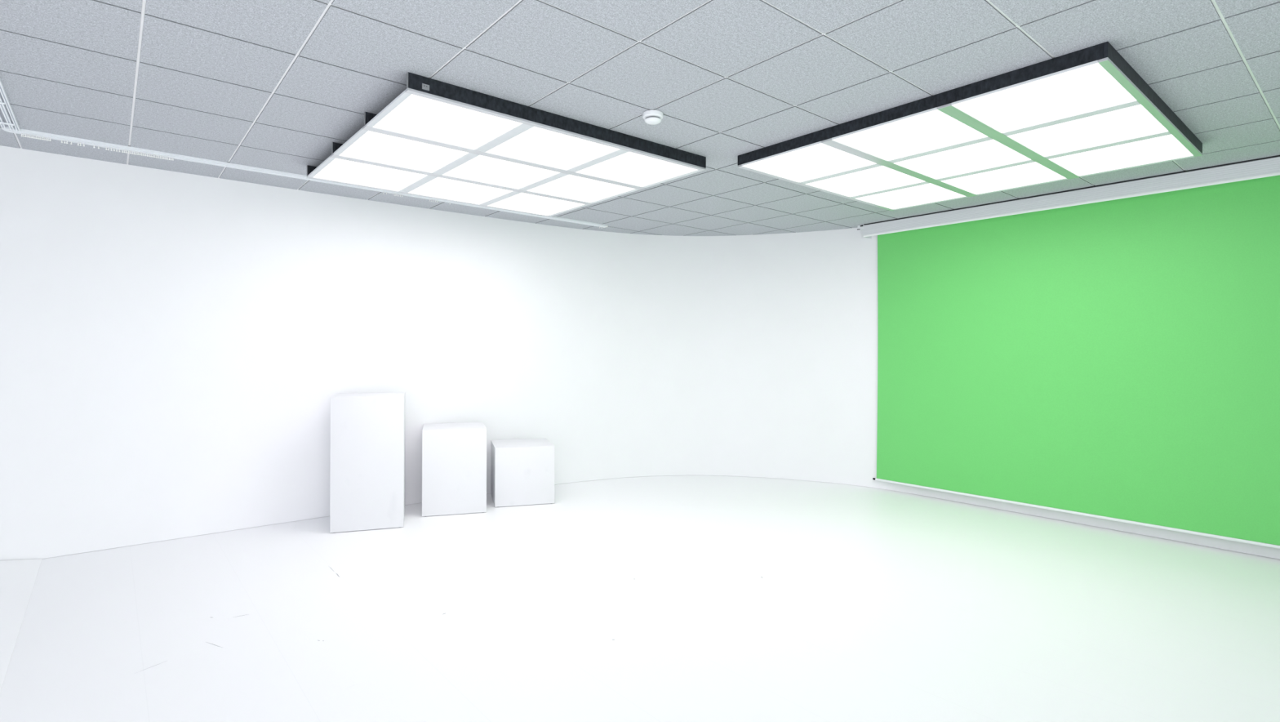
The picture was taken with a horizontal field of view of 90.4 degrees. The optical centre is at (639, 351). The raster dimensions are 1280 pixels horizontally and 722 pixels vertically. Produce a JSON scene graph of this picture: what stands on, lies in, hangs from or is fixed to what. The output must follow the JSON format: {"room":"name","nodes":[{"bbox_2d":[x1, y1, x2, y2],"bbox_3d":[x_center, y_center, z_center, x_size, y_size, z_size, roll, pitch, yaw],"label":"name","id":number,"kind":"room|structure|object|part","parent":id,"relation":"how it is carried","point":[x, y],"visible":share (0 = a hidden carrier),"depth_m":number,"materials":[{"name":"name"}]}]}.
{"room":"studio","nodes":[
{"label":"studio","id":0,"kind":"room"},
{"bbox_2d":[0,145,999,559],"bbox_3d":[-1.775,0.040,5.982,10.567,3.032,2.719,0,0,-18],"label":"wall","id":1,"kind":"structure","parent":0,"point":[175,348],"depth_m":6.00,"materials":[{"name":"paint"}]},
{"bbox_2d":[0,475,1279,721],"bbox_3d":[0.033,1.603,2.977,9.860,0.120,8.522,0,0,-40],"label":"floor","id":2,"kind":"structure","parent":0,"point":[663,597],"depth_m":3.64,"materials":[{"name":"rubber"}]},
{"bbox_2d":[0,558,42,691],"bbox_3d":[-2.782,1.505,1.340,1.800,0.054,7.200,0,0,-40],"label":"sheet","id":3,"kind":"object","parent":2,"relation":"on","point":[17,577],"visible":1,"depth_m":3.93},
{"bbox_2d":[329,391,405,532],"bbox_3d":[-2.438,0.958,5.740,0.583,1.150,0.583,0,0,-19],"label":"pedestal","id":4,"kind":"object","parent":2,"relation":"on","point":[368,429],"visible":1,"depth_m":5.46,"materials":[{"name":"paint"}]},
{"bbox_2d":[422,422,486,515],"bbox_3d":[-1.836,1.133,6.278,0.586,0.805,0.586,0,0,-17],"label":"pedestal","id":5,"kind":"object","parent":2,"relation":"on","point":[454,455],"visible":1,"depth_m":6.00,"materials":[{"name":"paint"}]},
{"bbox_2d":[490,438,555,506],"bbox_3d":[-1.237,1.244,6.650,0.592,0.588,0.592,0,0,-17],"label":"pedestal","id":6,"kind":"object","parent":2,"relation":"on","point":[522,470],"visible":1,"depth_m":6.38,"materials":[{"name":"paint"}]},
{"bbox_2d":[0,0,1279,235],"bbox_3d":[0.430,-1.465,2.513,9.679,0.020,9.540,0,0,-40],"label":"ceiling","id":7,"kind":"structure","parent":0,"point":[266,84],"depth_m":3.27,"materials":[{"name":"tile"}]},
{"bbox_2d":[0,79,608,228],"bbox_3d":[0.175,-1.437,2.798,4.950,0.038,7.762,0,0,-40],"label":"rail","id":8,"kind":"object","parent":7,"relation":"attached to","point":[10,128],"visible":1,"depth_m":4.68,"materials":[{"name":"plastic"}]},
{"bbox_3d":[-1.653,-1.455,1.213,0.085,0.016,7.677,0,0,-40],"label":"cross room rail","id":9,"kind":"part","parent":8,"relation":"part of","materials":[{"name":"white metal"}]},
{"bbox_3d":[-2.278,-1.457,5.753,4.884,0.017,0.082,0,0,-40],"label":"wall rail","id":10,"kind":"part","parent":8,"relation":"part of","materials":[{"name":"white metal"}]},
{"bbox_2d":[306,71,706,217],"bbox_3d":[-1.064,-1.413,4.870,2.223,0.096,2.206,0,0,-40],"label":"ceiling light","id":11,"kind":"object","parent":7,"relation":"attached to","point":[437,140],"visible":1,"depth_m":4.47,"materials":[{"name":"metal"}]},
{"bbox_3d":[-2.106,-1.378,4.958,0.663,0.010,0.653,0,0,-40],"label":"light panel","id":12,"kind":"part","parent":11,"relation":"part of","materials":[{"name":"white plastic"}]},
{"bbox_3d":[-1.635,-1.376,4.396,0.663,0.010,0.653,0,0,-40],"label":"light panel","id":13,"kind":"part","parent":11,"relation":"part of","materials":[{"name":"white plastic"}]},
{"bbox_3d":[-1.138,-1.407,3.374,0.040,0.030,0.004,0,0,-40],"label":"label plate","id":14,"kind":"part","parent":11,"relation":"part of","materials":[{"name":"grey plastic"}]},
{"bbox_3d":[-1.760,-1.375,5.701,2.223,0.014,0.040,0,0,-40],"label":"cross rail","id":15,"kind":"part","parent":11,"relation":"part of","materials":[{"name":"metal"}]},
{"bbox_3d":[-1.165,-1.375,3.833,0.663,0.010,0.653,0,0,-40],"label":"light panel","id":16,"kind":"part","parent":11,"relation":"part of","materials":[{"name":"white plastic"}]},
{"bbox_3d":[-1.537,-1.376,5.435,0.660,0.010,0.653,0,0,-40],"label":"light panel","id":17,"kind":"part","parent":11,"relation":"part of","materials":[{"name":"white plastic"}]},
{"bbox_3d":[-1.302,-1.373,5.153,2.223,0.014,0.080,0,0,-40],"label":"cross rail","id":18,"kind":"part","parent":11,"relation":"part of","materials":[{"name":"metal"}]},
{"bbox_3d":[-1.066,-1.374,4.872,0.660,0.010,0.653,0,0,-40],"label":"light panel","id":19,"kind":"part","parent":11,"relation":"part of","materials":[{"name":"white plastic"}]},
{"bbox_3d":[-0.831,-1.371,4.591,2.223,0.014,0.080,0,0,-40],"label":"cross rail","id":20,"kind":"part","parent":11,"relation":"part of","materials":[{"name":"metal"}]},
{"bbox_3d":[-0.969,-1.374,5.910,0.660,0.010,0.653,0,0,-40],"label":"light panel","id":21,"kind":"part","parent":11,"relation":"part of","materials":[{"name":"white plastic"}]},
{"bbox_3d":[-0.595,-1.372,4.310,0.660,0.010,0.653,0,0,-40],"label":"light panel","id":22,"kind":"part","parent":11,"relation":"part of","materials":[{"name":"white plastic"}]},
{"bbox_3d":[-0.373,-1.369,4.044,2.223,0.014,0.040,0,0,-40],"label":"cross rail","id":23,"kind":"part","parent":11,"relation":"part of","materials":[{"name":"metal"}]},
{"bbox_3d":[-0.498,-1.372,5.348,0.660,0.010,0.653,0,0,-40],"label":"light panel","id":24,"kind":"part","parent":11,"relation":"part of","materials":[{"name":"white plastic"}]},
{"bbox_3d":[-0.027,-1.370,4.785,0.660,0.010,0.653,0,0,-40],"label":"light panel","id":25,"kind":"part","parent":11,"relation":"part of","materials":[{"name":"white plastic"}]},
{"bbox_2d":[642,109,663,124],"bbox_3d":[0.079,-1.426,3.879,0.127,0.061,0.127,0,0,-40],"label":"smoke detector","id":26,"kind":"object","parent":7,"relation":"attached to","point":[652,117],"visible":1,"depth_m":3.84,"materials":[{"name":"white plastic"}]},
{"bbox_2d":[737,41,1202,210],"bbox_3d":[2.302,-1.404,4.545,2.217,0.087,2.274,0,0,-40],"label":"ceiling light","id":27,"kind":"object","parent":7,"relation":"attached to","point":[1086,112],"visible":1,"depth_m":4.10,"materials":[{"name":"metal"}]},
{"bbox_3d":[1.236,-1.374,4.641,0.693,0.010,0.677,0,0,-40],"label":"light panel","id":28,"kind":"part","parent":27,"relation":"part of","materials":[{"name":"white plastic"}]},
{"bbox_3d":[1.585,-1.371,5.402,2.217,0.014,0.040,0,0,-40],"label":"cross rail","id":29,"kind":"part","parent":27,"relation":"part of","materials":[{"name":"metal"}]},
{"bbox_3d":[1.816,-1.372,5.126,0.658,0.010,0.677,0,0,-40],"label":"light panel","id":30,"kind":"part","parent":27,"relation":"part of","materials":[{"name":"white plastic"}]},
{"bbox_3d":[2.059,-1.369,4.836,2.217,0.014,0.080,0,0,-40],"label":"cross rail","id":31,"kind":"part","parent":27,"relation":"part of","materials":[{"name":"metal"}]},
{"bbox_3d":[1.722,-1.372,4.059,0.693,0.010,0.677,0,0,-40],"label":"light panel","id":32,"kind":"part","parent":27,"relation":"part of","materials":[{"name":"white plastic"}]},
{"bbox_3d":[2.382,-1.370,5.601,0.658,0.010,0.677,0,0,-40],"label":"light panel","id":33,"kind":"part","parent":27,"relation":"part of","materials":[{"name":"white plastic"}]},
{"bbox_3d":[2.302,-1.370,4.545,0.658,0.010,0.677,0,0,-40],"label":"light panel","id":34,"kind":"part","parent":27,"relation":"part of","materials":[{"name":"white plastic"}]},
{"bbox_3d":[2.869,-1.368,5.019,0.658,0.010,0.677,0,0,-40],"label":"light panel","id":35,"kind":"part","parent":27,"relation":"part of","materials":[{"name":"white plastic"}]},
{"bbox_3d":[2.545,-1.367,4.254,2.217,0.014,0.080,0,0,-40],"label":"cross rail","id":36,"kind":"part","parent":27,"relation":"part of","materials":[{"name":"metal"}]},
{"bbox_3d":[2.208,-1.370,3.478,0.693,0.010,0.677,0,0,-40],"label":"light panel","id":37,"kind":"part","parent":27,"relation":"part of","materials":[{"name":"white plastic"}]},
{"bbox_3d":[2.789,-1.368,3.964,0.658,0.010,0.677,0,0,-40],"label":"light panel","id":38,"kind":"part","parent":27,"relation":"part of","materials":[{"name":"white plastic"}]},
{"bbox_3d":[3.355,-1.366,4.438,0.658,0.010,0.677,0,0,-40],"label":"light panel","id":39,"kind":"part","parent":27,"relation":"part of","materials":[{"name":"white plastic"}]},
{"bbox_3d":[3.019,-1.365,3.688,2.217,0.014,0.040,0,0,-40],"label":"cross rail","id":40,"kind":"part","parent":27,"relation":"part of","materials":[{"name":"metal"}]},
{"bbox_2d":[857,155,1279,548],"bbox_3d":[4.028,0.010,5.545,0.202,2.901,4.621,0,0,-40],"label":"screen","id":41,"kind":"object","parent":7,"relation":"hanging from","point":[1111,351],"visible":1,"depth_m":5.59,"materials":[{"name":"fabric"}]},
{"bbox_3d":[4.058,-1.435,5.510,0.176,0.011,4.536,0,0,-40],"label":"mounting rail","id":42,"kind":"part","parent":41,"relation":"part of","materials":[{"name":"white metal"}]},
{"bbox_2d":[999,501,1279,559],"bbox_3d":[5.035,0.067,4.627,0.120,3.032,4.440,0,0,-40],"label":"wall","id":43,"kind":"structure","parent":0,"point":[1256,549],"depth_m":5.39,"materials":[{"name":"paint"}]}
]}

